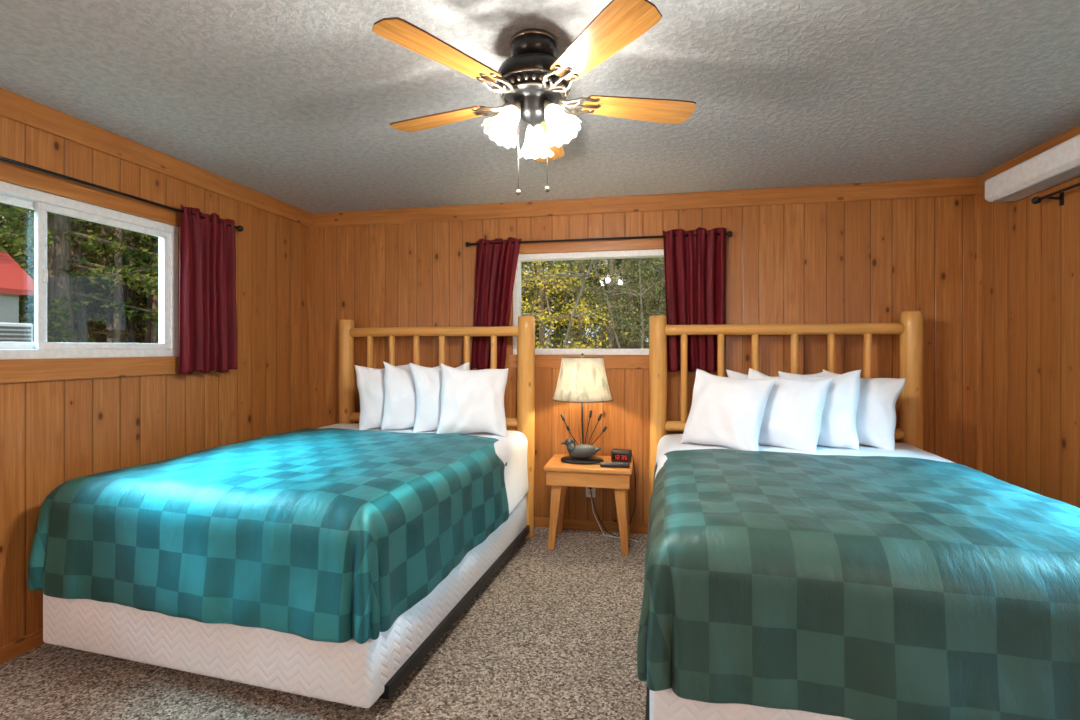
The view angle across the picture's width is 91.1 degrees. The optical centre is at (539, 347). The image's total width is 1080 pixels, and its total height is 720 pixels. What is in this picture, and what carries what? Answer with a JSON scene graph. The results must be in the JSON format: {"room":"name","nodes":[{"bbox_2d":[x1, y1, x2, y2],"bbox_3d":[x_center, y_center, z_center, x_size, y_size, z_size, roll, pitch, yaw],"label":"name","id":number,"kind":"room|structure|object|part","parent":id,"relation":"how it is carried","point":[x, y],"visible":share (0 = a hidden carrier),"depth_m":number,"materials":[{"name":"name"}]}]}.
{"room":"hotel room","nodes":[
{"label":"hotel room","id":0,"kind":"room"},
{"bbox_2d":[0,116,306,647],"bbox_3d":[-2.429,0.120,1.913,0.140,2.440,5.000,0,0,11],"label":"wall","id":1,"kind":"structure","parent":0,"point":[53,433],"depth_m":2.90,"materials":[{"name":"brown wood"}]},
{"bbox_2d":[0,628,44,664],"bbox_3d":[-2.360,1.305,1.864,0.014,0.070,4.930,0,0,11],"label":"baseboard","id":2,"kind":"structure","parent":1,"relation":"attached to","point":[12,650],"depth_m":2.31,"materials":[{"name":"brown wood"}]},
{"bbox_2d":[0,194,168,348],"bbox_3d":[-2.296,-0.330,2.438,0.055,0.670,1.290,0,0,11],"label":"window","id":3,"kind":"structure","parent":1,"relation":"in","point":[40,209],"depth_m":2.46,"materials":[{"name":"white plastic"}]},
{"bbox_2d":[43,269,47,282],"bbox_3d":[-2.265,-0.330,2.427,0.010,0.060,0.016,0,0,11],"label":"latch","id":4,"kind":"object","parent":3,"relation":"attached to","point":[45,271],"visible":1,"depth_m":2.42,"materials":[{"name":"white plastic"}]},
{"bbox_2d":[0,181,177,359],"bbox_3d":[-2.299,-0.330,2.438,0.090,0.760,1.380,0,0,11],"label":"frame","id":5,"kind":"object","parent":1,"relation":"attached to","point":[7,189],"visible":0.7,"depth_m":2.70,"materials":[{"name":"white plastic"}]},
{"bbox_2d":[0,160,180,383],"bbox_3d":[-2.244,-0.325,2.427,0.020,0.950,1.540,0,0,11],"label":"window frame","id":6,"kind":"structure","parent":1,"relation":"attached to","point":[19,370],"depth_m":2.56,"materials":[{"name":"brown wood"}]},
{"bbox_2d":[0,156,243,373],"bbox_3d":[-2.200,-0.339,2.424,0.108,0.984,2.198,0,0,11],"label":"curtain","id":7,"kind":"object","parent":1,"relation":"attached to","point":[207,244],"visible":1,"depth_m":3.20,"materials":[{"name":"red fabric"}]},
{"bbox_3d":[-2.185,-0.785,2.421,0.016,0.016,2.130,0,0,11],"label":"rod","id":8,"kind":"part","parent":7,"relation":"part of","materials":[{"name":"black metal"}]},
{"bbox_3d":[-2.021,-0.339,3.242,0.077,0.984,0.419,0,0,11],"label":"panel","id":9,"kind":"part","parent":7,"relation":"part of","materials":[{"name":"red fabric"}]},
{"bbox_2d":[0,88,312,226],"bbox_3d":[-2.353,-1.042,1.889,0.018,0.115,4.982,0,0,11],"label":"trim","id":10,"kind":"structure","parent":1,"relation":"attached to","point":[13,106],"depth_m":2.81,"materials":[{"name":"brown wood"}]},
{"bbox_2d":[307,226,312,427],"bbox_3d":[-1.870,0.177,4.305,0.018,2.325,0.050,0,0,11],"label":"trim","id":11,"kind":"structure","parent":1,"relation":"attached to","point":[309,229],"depth_m":4.29,"materials":[{"name":"brown wood"}]},
{"bbox_2d":[0,527,647,719],"bbox_3d":[-0.010,1.400,1.430,5.073,0.120,5.280,0,0,11],"label":"floor","id":12,"kind":"structure","parent":0,"point":[552,634],"depth_m":2.19,"materials":[{"name":"carpet"}]},
{"bbox_2d":[28,316,534,707],"bbox_3d":[-1.101,0.560,3.030,1.690,1.575,2.116,0,0,15],"label":"bed","id":13,"kind":"object","parent":12,"relation":"on","point":[327,563],"visible":1,"depth_m":2.16,"materials":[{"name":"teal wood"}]},
{"bbox_2d":[28,428,512,643],"bbox_3d":[-1.172,0.790,2.776,1.684,0.493,1.584,0,0,15],"label":"bedspread","id":14,"kind":"object","parent":13,"relation":"on","point":[328,535],"depth_m":2.11,"materials":[{"name":"teal fabric"}]},
{"bbox_2d":[354,364,410,429],"bbox_3d":[-1.096,0.346,3.800,0.434,0.490,0.180,-3,-11,-25],"label":"pillow","id":15,"kind":"object","parent":13,"relation":"on","point":[370,381],"depth_m":3.70,"materials":[{"name":"white fabric"}]},
{"bbox_2d":[381,361,440,429],"bbox_3d":[-0.886,0.334,3.725,0.444,0.486,0.190,2,-14,-24],"label":"pillow","id":16,"kind":"object","parent":13,"relation":"on","point":[398,389],"depth_m":3.63,"materials":[{"name":"white fabric"}]},
{"bbox_2d":[409,362,469,432],"bbox_3d":[-0.670,0.335,3.659,0.443,0.497,0.180,-2,-13,-23],"label":"pillow","id":17,"kind":"object","parent":13,"relation":"on","point":[425,383],"depth_m":3.57,"materials":[{"name":"white fabric"}]},
{"bbox_3d":[-1.103,1.288,3.030,1.640,0.105,1.820,0,0,15],"label":"metal frame","id":18,"kind":"part","parent":13,"relation":"part of","materials":[{"name":"black metal"}]},
{"bbox_2d":[436,363,508,436],"bbox_3d":[-0.443,0.346,3.513,0.478,0.494,0.194,3,-18,-10],"label":"pillow","id":19,"kind":"object","parent":13,"relation":"on","point":[468,402],"depth_m":3.44,"materials":[{"name":"white fabric"}]},
{"bbox_2d":[544,454,632,555],"bbox_3d":[0.345,1.060,3.638,0.570,0.560,0.430,0,0,11],"label":"nightstand","id":20,"kind":"object","parent":12,"relation":"on","point":[559,474],"visible":0.91,"depth_m":3.46,"materials":[{"name":"brown wood"}]},
{"bbox_2d":[552,353,635,536],"bbox_3d":[0.369,0.685,3.660,0.568,1.300,0.444,0,0,11],"label":"table lamp","id":21,"kind":"object","parent":20,"relation":"on","point":[582,379],"visible":0.98,"depth_m":3.54,"materials":[{"name":"beige fabric"}]},
{"bbox_3d":[0.294,0.209,3.663,0.410,0.291,0.410,0,0,11],"label":"lamp shade","id":22,"kind":"part","parent":21,"relation":"part of","materials":[{"name":"beige fabric"}]},
{"bbox_3d":[0.294,0.209,3.663,0.420,0.299,0.420,0,0,11],"label":"shade trim","id":23,"kind":"part","parent":21,"relation":"part of","materials":[{"name":"beige fabric"}]},
{"bbox_3d":[0.518,1.042,3.802,0.332,0.587,0.107,0,0,11],"label":"cord","id":24,"kind":"part","parent":21,"relation":"part of","materials":[{"name":"grey plastic"}]},
{"bbox_2d":[600,462,629,467],"bbox_3d":[0.490,0.765,3.471,0.190,0.028,0.052,0,0,7],"label":"remote control","id":25,"kind":"object","parent":20,"relation":"on","point":[602,464],"visible":1,"depth_m":3.45,"materials":[{"name":"plastic"}]},
{"bbox_2d":[611,448,631,462],"bbox_3d":[0.555,0.737,3.620,0.130,0.085,0.084,0,0,19],"label":"alarm clock","id":26,"kind":"object","parent":20,"relation":"on","point":[617,455],"visible":0.97,"depth_m":3.59,"materials":[{"name":"plastic"}]},
{"bbox_2d":[637,311,1079,719],"bbox_3d":[1.331,0.558,2.473,1.677,1.578,2.238,0,0,13],"label":"bed","id":27,"kind":"object","parent":12,"relation":"on","point":[803,561],"visible":1,"depth_m":1.56,"materials":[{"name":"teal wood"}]},
{"bbox_3d":[1.330,1.288,2.473,1.580,0.105,1.950,0,0,13],"label":"metal frame","id":28,"kind":"part","parent":27,"relation":"part of","materials":[{"name":"black metal"}]},
{"bbox_2d":[681,369,775,450],"bbox_3d":[1.090,0.368,3.101,0.472,0.481,0.224,6,-20,39],"label":"pillow","id":29,"kind":"object","parent":27,"relation":"on","point":[726,412],"depth_m":3.02,"materials":[{"name":"white fabric"}]},
{"bbox_2d":[726,370,823,378],"bbox_3d":[1.475,0.352,3.315,0.600,0.440,0.151,0,-10,13],"label":"pillow","id":30,"kind":"object","parent":27,"relation":"on","point":[731,374],"depth_m":3.31,"materials":[{"name":"white fabric"}]},
{"bbox_2d":[748,368,832,452],"bbox_3d":[1.406,0.362,3.090,0.472,0.480,0.193,7,-17,41],"label":"pillow","id":31,"kind":"object","parent":27,"relation":"on","point":[798,412],"depth_m":2.99,"materials":[{"name":"white fabric"}]},
{"bbox_2d":[778,370,860,449],"bbox_3d":[1.638,0.358,3.136,0.464,0.487,0.191,-4,-20,44],"label":"pillow","id":32,"kind":"object","parent":27,"relation":"on","point":[840,427],"depth_m":3.00,"materials":[{"name":"white fabric"}]},
{"bbox_2d":[637,449,1079,719],"bbox_3d":[1.238,0.790,2.084,1.632,0.494,1.437,0,0,13],"label":"bedspread","id":33,"kind":"object","parent":27,"relation":"on","point":[820,587],"depth_m":1.52,"materials":[{"name":"teal fabric"}]},
{"bbox_2d":[822,369,905,449],"bbox_3d":[1.886,0.368,3.147,0.443,0.469,0.196,4,-12,44],"label":"pillow","id":34,"kind":"object","parent":27,"relation":"on","point":[876,413],"depth_m":3.03,"materials":[{"name":"white fabric"}]},
{"bbox_2d":[0,0,1079,212],"bbox_3d":[-0.010,-1.160,1.430,5.073,0.120,5.280,0,0,11],"label":"ceiling","id":35,"kind":"structure","parent":0,"point":[295,103],"depth_m":2.27,"materials":[{"name":"grey paint"}]},
{"bbox_2d":[372,0,695,194],"bbox_3d":[-0.030,-0.823,1.939,1.181,0.554,1.160,0,0,11],"label":"ceiling fan","id":36,"kind":"object","parent":35,"relation":"hanging from","point":[532,83],"depth_m":1.80,"materials":[{"name":"brown wood"}]},
{"bbox_2d":[318,195,974,523],"bbox_3d":[0.494,0.120,3.950,5.073,2.440,0.140,0,0,11],"label":"wall","id":37,"kind":"structure","parent":0,"point":[867,261],"depth_m":3.70,"materials":[{"name":"brown wood"}]},
{"bbox_2d":[312,227,317,427],"bbox_3d":[-1.847,0.177,4.337,0.050,2.325,0.020,0,0,11],"label":"trim","id":38,"kind":"structure","parent":37,"relation":"attached to","point":[315,229],"depth_m":4.33,"materials":[{"name":"brown wood"}]},
{"bbox_2d":[505,238,667,368],"bbox_3d":[0.385,-0.325,3.890,1.370,0.950,0.020,0,0,11],"label":"window frame","id":39,"kind":"structure","parent":37,"relation":"attached to","point":[540,361],"depth_m":3.88,"materials":[{"name":"brown wood"}]},
{"bbox_2d":[513,249,663,354],"bbox_3d":[0.396,-0.330,3.944,1.210,0.760,0.090,0,0,11],"label":"frame","id":40,"kind":"object","parent":37,"relation":"attached to","point":[653,253],"visible":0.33,"depth_m":3.94,"materials":[{"name":"white plastic"}]},
{"bbox_2d":[535,517,647,533],"bbox_3d":[0.488,1.305,3.872,4.713,0.070,0.014,0,0,11],"label":"baseboard","id":41,"kind":"structure","parent":37,"relation":"attached to","point":[539,522],"depth_m":3.89,"materials":[{"name":"brown wood"}]},
{"bbox_2d":[465,227,731,371],"bbox_3d":[0.382,-0.334,3.845,1.918,1.004,0.110,0,0,11],"label":"curtain","id":42,"kind":"object","parent":37,"relation":"attached to","point":[694,260],"visible":0.9,"depth_m":3.70,"materials":[{"name":"red fabric"}]},
{"bbox_3d":[-0.328,-0.329,3.967,0.397,0.995,0.072,0,0,11],"label":"panel","id":43,"kind":"part","parent":42,"relation":"part of","materials":[{"name":"red fabric"}]},
{"bbox_3d":[0.379,-0.785,3.830,1.850,0.016,0.016,0,0,11],"label":"rod","id":44,"kind":"part","parent":42,"relation":"part of","materials":[{"name":"black metal"}]},
{"bbox_3d":[1.074,-0.334,3.692,0.432,1.004,0.077,0,0,11],"label":"panel","id":45,"kind":"part","parent":42,"relation":"part of","materials":[{"name":"red fabric"}]},
{"bbox_2d":[586,487,638,541],"bbox_3d":[0.492,1.159,3.756,0.433,0.355,0.094,0,0,42],"label":"wall outlet","id":46,"kind":"object","parent":37,"relation":"attached to","point":[588,493],"visible":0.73,"depth_m":3.89,"materials":[{"name":"white plastic"}]},
{"bbox_3d":[0.372,1.040,3.899,0.072,0.116,0.008,0,0,11],"label":"plate","id":47,"kind":"part","parent":46,"relation":"part of","materials":[{"name":"white plastic"}]},
{"bbox_2d":[313,177,978,227],"bbox_3d":[0.478,-1.042,3.872,4.793,0.115,0.018,0,0,11],"label":"trim","id":48,"kind":"structure","parent":37,"relation":"attached to","point":[963,186],"depth_m":3.78,"materials":[{"name":"brown wood"}]},
{"bbox_2d":[975,194,981,471],"bbox_3d":[2.812,0.177,3.400,0.030,2.325,0.030,0,0,11],"label":"trim","id":49,"kind":"structure","parent":37,"relation":"attached to","point":[978,197],"depth_m":3.39,"materials":[{"name":"brown wood"}]},
{"bbox_2d":[982,176,1079,507],"bbox_3d":[2.408,0.120,0.946,0.140,2.440,5.000,0,0,11],"label":"wall","id":50,"kind":"structure","parent":0,"point":[1031,252],"depth_m":2.94,"materials":[{"name":"brown wood"}]},
{"bbox_2d":[979,124,1079,193],"bbox_3d":[2.329,-1.042,0.953,0.018,0.115,4.982,0,0,11],"label":"trim","id":51,"kind":"structure","parent":50,"relation":"attached to","point":[1075,131],"depth_m":2.95,"materials":[{"name":"brown wood"}]},
{"bbox_2d":[985,134,1079,201],"bbox_3d":[2.587,-0.913,2.623,0.165,0.138,0.940,0,0,11],"label":"air conditioner","id":52,"kind":"object","parent":50,"relation":"attached to","point":[1056,165],"visible":1,"depth_m":2.71,"materials":[{"name":"white plastic"}]},
{"bbox_2d":[1031,182,1079,205],"bbox_3d":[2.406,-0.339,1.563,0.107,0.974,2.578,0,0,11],"label":"curtain rod","id":53,"kind":"object","parent":50,"relation":"attached to","point":[1035,200],"visible":1,"depth_m":2.73,"materials":[{"name":"black metal"}]},
{"bbox_3d":[2.390,-0.785,1.567,0.016,0.016,2.510,0,0,11],"label":"rod","id":54,"kind":"part","parent":53,"relation":"part of","materials":[{"name":"black metal"}]},
{"label":"outside","id":55,"kind":"structure","parent":0,"visible":0},
{"bbox_3d":[4.903,1.890,24.515,120.000,0.100,90.000,0,0,11],"label":"ground","id":56,"kind":"structure","parent":55,"visible":0},
{"bbox_2d":[0,252,33,341],"bbox_3d":[-9.776,-0.360,6.774,4.170,4.400,3.450,0,0,11],"label":"shed","id":57,"kind":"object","parent":56,"relation":"on","point":[14,281],"visible":0.54,"depth_m":7.81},
{"bbox_2d":[0,322,32,341],"bbox_3d":[-7.717,-0.100,7.509,0.420,0.520,0.700,0,0,11],"label":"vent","id":58,"kind":"object","parent":57,"relation":"attached to","point":[9,331],"depth_m":7.59,"materials":[{"name":"white plastic"}]},
{"bbox_2d":[0,203,665,348],"bbox_3d":[-10.975,-5.479,19.869,39.066,14.924,22.464,0,0,26],"label":"forest trees","id":59,"kind":"object","parent":56,"relation":"on","point":[102,285],"visible":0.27,"depth_m":10.15,"materials":[{"name":"green plant"}]}
]}

